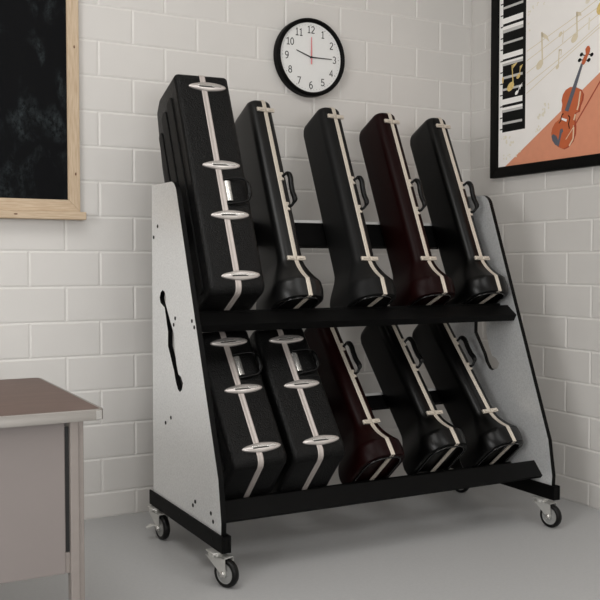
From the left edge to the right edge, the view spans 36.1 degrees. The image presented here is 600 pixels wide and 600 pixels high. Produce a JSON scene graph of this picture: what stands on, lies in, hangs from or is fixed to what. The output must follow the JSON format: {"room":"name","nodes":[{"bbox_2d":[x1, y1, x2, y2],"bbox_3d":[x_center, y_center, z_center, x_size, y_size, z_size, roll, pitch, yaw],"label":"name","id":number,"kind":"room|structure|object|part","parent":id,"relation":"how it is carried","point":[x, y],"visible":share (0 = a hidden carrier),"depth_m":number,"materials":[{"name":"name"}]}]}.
{"room":"music room","nodes":[
{"label":"music room","id":0,"kind":"room"},
{"bbox_2d":[0,0,471,519],"bbox_3d":[-1.982,-1.117,4.879,7.220,4.800,0.120,-1,3,-28],"label":"wall","id":1,"kind":"structure","parent":0,"point":[76,314],"depth_m":5.41,"materials":[{"name":"brick"}]},
{"bbox_2d":[0,0,86,219],"bbox_3d":[-2.095,-1.146,4.700,1.993,1.428,0.084,-1,3,-28],"label":"chalkboard","id":2,"kind":"object","parent":1,"relation":"attached to","point":[40,119],"visible":1,"depth_m":5.08,"materials":[{"name":"stone"}]},
{"bbox_3d":[-2.107,-0.511,4.747,1.947,0.068,0.035,-1,3,-28],"label":"frame rail","id":3,"kind":"part","parent":2,"relation":"part of","materials":[{"name":"brown wood"}]},
{"bbox_2d":[0,210,86,219],"bbox_3d":[-2.095,-0.454,4.727,1.993,0.044,0.084,-1,3,-28],"label":"chalk tray","id":4,"kind":"object","parent":2,"relation":"on","point":[4,214],"depth_m":5.06,"materials":[{"name":"brown wood"}]},
{"bbox_3d":[-1.277,-1.186,5.164,0.068,1.380,0.035,-1,3,-28],"label":"frame rail","id":5,"kind":"part","parent":2,"relation":"part of","materials":[{"name":"brown wood"}]},
{"bbox_2d":[273,18,344,97],"bbox_3d":[0.063,-1.540,5.851,0.492,0.492,0.065,-1,3,-28],"label":"wall clock","id":6,"kind":"object","parent":1,"relation":"attached to","point":[308,55],"visible":1,"depth_m":5.83,"materials":[{"name":"black"}]},
{"bbox_2d":[0,484,599,599],"bbox_3d":[-0.074,1.474,1.395,7.440,0.100,8.240,-1,3,-28],"label":"floor","id":7,"kind":"structure","parent":0,"point":[488,542],"depth_m":4.64,"materials":[{"name":"grey concrete"}]},
{"bbox_2d":[0,378,102,599],"bbox_3d":[-1.849,0.870,3.339,2.028,0.951,1.058,-1,3,-28],"label":"office desk","id":8,"kind":"object","parent":7,"relation":"on","point":[42,438],"visible":1,"depth_m":3.30,"materials":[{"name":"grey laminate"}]},
{"bbox_3d":[-1.628,0.730,2.922,1.757,0.560,0.018,-1,3,-28],"label":"modesty panel","id":9,"kind":"part","parent":8,"relation":"part of","materials":[{"name":"beige metal"}]},
{"bbox_3d":[-1.849,0.415,3.322,2.028,0.039,1.056,-1,3,-28],"label":"edge trim","id":10,"kind":"part","parent":8,"relation":"part of","materials":[{"name":"beige plastic"}]},
{"bbox_3d":[-0.818,0.889,3.367,0.052,0.912,0.050,-1,3,-28],"label":"leg","id":11,"kind":"part","parent":8,"relation":"part of","materials":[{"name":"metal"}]},
{"bbox_2d":[145,182,561,587],"bbox_3d":[0.316,0.330,5.043,2.166,1.897,1.060,-1,3,-28],"label":"storage rack","id":12,"kind":"object","parent":7,"relation":"on","point":[188,479],"visible":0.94,"depth_m":4.84,"materials":[{"name":"silver metal"}]},
{"bbox_3d":[-0.793,1.209,4.914,0.056,0.020,0.039,-1,3,-28],"label":"brake lever","id":13,"kind":"part","parent":12,"relation":"part of","materials":[{"name":"metal"}]},
{"bbox_3d":[-0.568,0.265,4.588,0.026,1.732,0.933,-1,3,-28],"label":"panel","id":14,"kind":"part","parent":12,"relation":"part of","materials":[{"name":"silver metal"}]},
{"bbox_3d":[-0.571,1.099,4.630,0.047,0.079,1.005,-1,3,-28],"label":"rail","id":15,"kind":"part","parent":12,"relation":"part of","materials":[{"name":"black metal"}]},
{"bbox_2d":[157,74,263,310],"bbox_3d":[-0.480,-0.524,4.847,0.333,1.330,0.736,-1,3,-31],"label":"instrument case","id":16,"kind":"object","parent":12,"relation":"on","point":[198,140],"visible":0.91,"depth_m":4.69,"materials":[{"name":"black plastic"}]},
{"bbox_3d":[-0.475,-1.130,4.849,0.130,0.012,0.006,-2,-18,-28],"label":"latch lever","id":17,"kind":"part","parent":16,"relation":"part of","materials":[{"name":"silver metal"}]},
{"bbox_3d":[-0.391,-0.699,4.726,0.130,0.012,0.006,-2,-18,-28],"label":"latch lever","id":18,"kind":"part","parent":16,"relation":"part of","materials":[{"name":"silver metal"}]},
{"bbox_3d":[-0.364,-0.556,4.695,0.036,0.109,0.016,-2,-18,-28],"label":"handle plate","id":19,"kind":"part","parent":16,"relation":"part of","materials":[{"name":"silver metal"}]},
{"bbox_3d":[-0.340,-0.436,4.652,0.130,0.012,0.006,-2,-18,-28],"label":"latch lever","id":20,"kind":"part","parent":16,"relation":"part of","materials":[{"name":"silver metal"}]},
{"bbox_3d":[-0.312,-0.563,4.707,0.136,0.150,0.044,-2,-18,-28],"label":"handle","id":21,"kind":"part","parent":16,"relation":"part of","materials":[{"name":"black plastic"}]},
{"bbox_3d":[-0.280,-0.128,4.564,0.130,0.012,0.006,-2,-18,-28],"label":"latch lever","id":22,"kind":"part","parent":16,"relation":"part of","materials":[{"name":"silver metal"}]},
{"bbox_2d":[180,331,286,499],"bbox_3d":[-0.371,0.607,4.779,0.330,0.891,0.755,-1,3,-31],"label":"instrument case","id":23,"kind":"object","parent":12,"relation":"on","point":[253,456],"visible":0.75,"depth_m":4.58,"materials":[{"name":"black plastic"}]},
{"bbox_3d":[-0.357,0.211,4.775,0.130,0.012,0.006,-3,-32,-28],"label":"latch lever","id":24,"kind":"part","parent":23,"relation":"part of","materials":[{"name":"silver metal"}]},
{"bbox_3d":[-0.312,0.338,4.713,0.036,0.109,0.016,-3,-32,-28],"label":"handle plate","id":25,"kind":"part","parent":23,"relation":"part of","materials":[{"name":"silver metal"}]},
{"bbox_3d":[-0.273,0.441,4.643,0.130,0.012,0.006,-3,-32,-28],"label":"latch lever","id":26,"kind":"part","parent":23,"relation":"part of","materials":[{"name":"silver metal"}]},
{"bbox_3d":[-0.261,0.327,4.726,0.136,0.150,0.044,-3,-33,-28],"label":"handle","id":27,"kind":"part","parent":23,"relation":"part of","materials":[{"name":"black plastic"}]},
{"bbox_3d":[-0.176,0.711,4.489,0.130,0.012,0.006,-3,-32,-28],"label":"latch lever","id":28,"kind":"part","parent":23,"relation":"part of","materials":[{"name":"silver metal"}]},
{"bbox_2d":[235,100,323,309],"bbox_3d":[-0.161,-0.510,5.066,0.288,1.246,0.838,-1,3,-29],"label":"case","id":29,"kind":"object","parent":12,"relation":"on","point":[288,283],"visible":0.87,"depth_m":5.00,"materials":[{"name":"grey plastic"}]},
{"bbox_3d":[-0.055,-0.607,5.015,0.046,0.215,0.059,0,-24,-28],"label":"handle","id":30,"kind":"part","parent":29,"relation":"part of","materials":[{"name":"black plastic"}]},
{"bbox_2d":[249,329,344,492],"bbox_3d":[-0.075,0.599,4.937,0.327,0.889,0.756,-1,3,-30],"label":"instrument case","id":31,"kind":"object","parent":12,"relation":"on","point":[313,444],"visible":0.73,"depth_m":4.74,"materials":[{"name":"black plastic"}]},
{"bbox_3d":[-0.061,0.203,4.938,0.130,0.012,0.006,-3,-33,-28],"label":"latch lever","id":32,"kind":"part","parent":31,"relation":"part of","materials":[{"name":"silver metal"}]},
{"bbox_3d":[-0.016,0.329,4.874,0.036,0.109,0.016,-3,-33,-28],"label":"handle plate","id":33,"kind":"part","parent":31,"relation":"part of","materials":[{"name":"silver metal"}]},
{"bbox_3d":[0.022,0.431,4.803,0.130,0.012,0.006,-3,-33,-28],"label":"latch lever","id":34,"kind":"part","parent":31,"relation":"part of","materials":[{"name":"silver metal"}]},
{"bbox_3d":[0.035,0.319,4.888,0.136,0.150,0.044,-3,-33,-28],"label":"handle","id":35,"kind":"part","parent":31,"relation":"part of","materials":[{"name":"black plastic"}]},
{"bbox_3d":[0.119,0.699,4.645,0.130,0.012,0.006,-3,-33,-28],"label":"latch lever","id":36,"kind":"part","parent":31,"relation":"part of","materials":[{"name":"silver metal"}]},
{"bbox_2d":[304,107,395,307],"bbox_3d":[0.243,-0.516,5.285,0.288,1.245,0.840,-1,3,-29],"label":"case","id":37,"kind":"object","parent":12,"relation":"on","point":[359,281],"visible":0.91,"depth_m":5.22,"materials":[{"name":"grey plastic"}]},
{"bbox_3d":[0.350,-0.613,5.235,0.046,0.215,0.059,0,-24,-28],"label":"handle","id":38,"kind":"part","parent":37,"relation":"part of","materials":[{"name":"black plastic"}]},
{"bbox_2d":[304,327,404,483],"bbox_3d":[0.268,0.555,5.178,0.290,0.926,0.894,-1,3,-26],"label":"case","id":39,"kind":"object","parent":12,"relation":"on","point":[371,453],"visible":0.77,"depth_m":5.03,"materials":[{"name":"red plastic"}]},
{"bbox_3d":[0.299,0.322,5.205,0.046,0.215,0.059,-1,-38,-28],"label":"handle","id":40,"kind":"part","parent":39,"relation":"part of","materials":[{"name":"black plastic"}]},
{"bbox_2d":[359,112,454,305],"bbox_3d":[0.595,-0.524,5.473,0.288,1.244,0.845,-1,3,-29],"label":"case","id":41,"kind":"object","parent":12,"relation":"on","point":[417,279],"visible":0.94,"depth_m":5.42,"materials":[{"name":"red plastic"}]},
{"bbox_3d":[0.702,-0.622,5.424,0.046,0.215,0.059,0,-24,-28],"label":"handle","id":42,"kind":"part","parent":41,"relation":"part of","materials":[{"name":"black plastic"}]},
{"bbox_2d":[360,325,467,474],"bbox_3d":[0.622,0.537,5.363,0.288,0.916,0.905,-1,3,-30],"label":"case","id":43,"kind":"object","parent":12,"relation":"on","point":[430,442],"visible":0.84,"depth_m":5.26,"materials":[{"name":"black plastic"}]},
{"bbox_3d":[0.672,0.304,5.406,0.046,0.215,0.059,0,-40,-28],"label":"handle","id":44,"kind":"part","parent":43,"relation":"part of","materials":[{"name":"black plastic"}]},
{"bbox_2d":[410,117,507,304],"bbox_3d":[0.934,-0.532,5.655,0.288,1.241,0.852,-1,3,-30],"label":"case","id":45,"kind":"object","parent":12,"relation":"on","point":[463,258],"visible":0.85,"depth_m":5.61,"materials":[{"name":"black plastic"}]},
{"bbox_3d":[1.045,-0.631,5.608,0.046,0.215,0.059,1,-25,-28],"label":"handle","id":46,"kind":"part","parent":45,"relation":"part of","materials":[{"name":"black plastic"}]},
{"bbox_2d":[412,323,523,467],"bbox_3d":[1.010,0.540,5.572,0.294,0.931,0.884,-1,2,-24],"label":"case","id":47,"kind":"object","parent":12,"relation":"on","point":[491,439],"visible":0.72,"depth_m":5.47,"materials":[{"name":"black plastic"}]},
{"bbox_3d":[1.016,0.307,5.584,0.046,0.215,0.059,-3,-36,-28],"label":"handle","id":48,"kind":"part","parent":47,"relation":"part of","materials":[{"name":"black plastic"}]},
{"bbox_3d":[1.202,0.227,5.535,0.026,1.732,0.933,-1,3,-28],"label":"panel","id":49,"kind":"part","parent":12,"relation":"part of","materials":[{"name":"silver metal"}]},
{"bbox_3d":[1.196,1.061,5.575,0.047,0.079,1.005,-1,3,-28],"label":"rail","id":50,"kind":"part","parent":12,"relation":"part of","materials":[{"name":"black metal"}]},
{"bbox_2d":[471,0,599,509],"bbox_3d":[3.148,-1.043,3.032,0.120,4.800,8.020,-1,3,-28],"label":"wall","id":51,"kind":"structure","parent":0,"point":[548,222],"depth_m":5.81,"materials":[{"name":"brick"}]},
{"bbox_2d":[490,0,599,178],"bbox_3d":[1.673,-1.634,5.593,0.040,1.662,1.524,-1,3,-28],"label":"framed poster","id":52,"kind":"object","parent":51,"relation":"attached to","point":[545,96],"visible":1,"depth_m":5.82,"materials":[{"name":"paper"}]},
{"bbox_3d":[1.331,-1.660,6.230,0.040,1.658,0.076,-1,3,-28],"label":"frame rail","id":53,"kind":"part","parent":52,"relation":"part of","materials":[{"name":"black wood"}]},
{"bbox_3d":[1.673,-0.838,5.624,0.040,0.068,1.520,-1,3,-28],"label":"frame rail","id":54,"kind":"part","parent":52,"relation":"part of","materials":[{"name":"black wood"}]}
]}

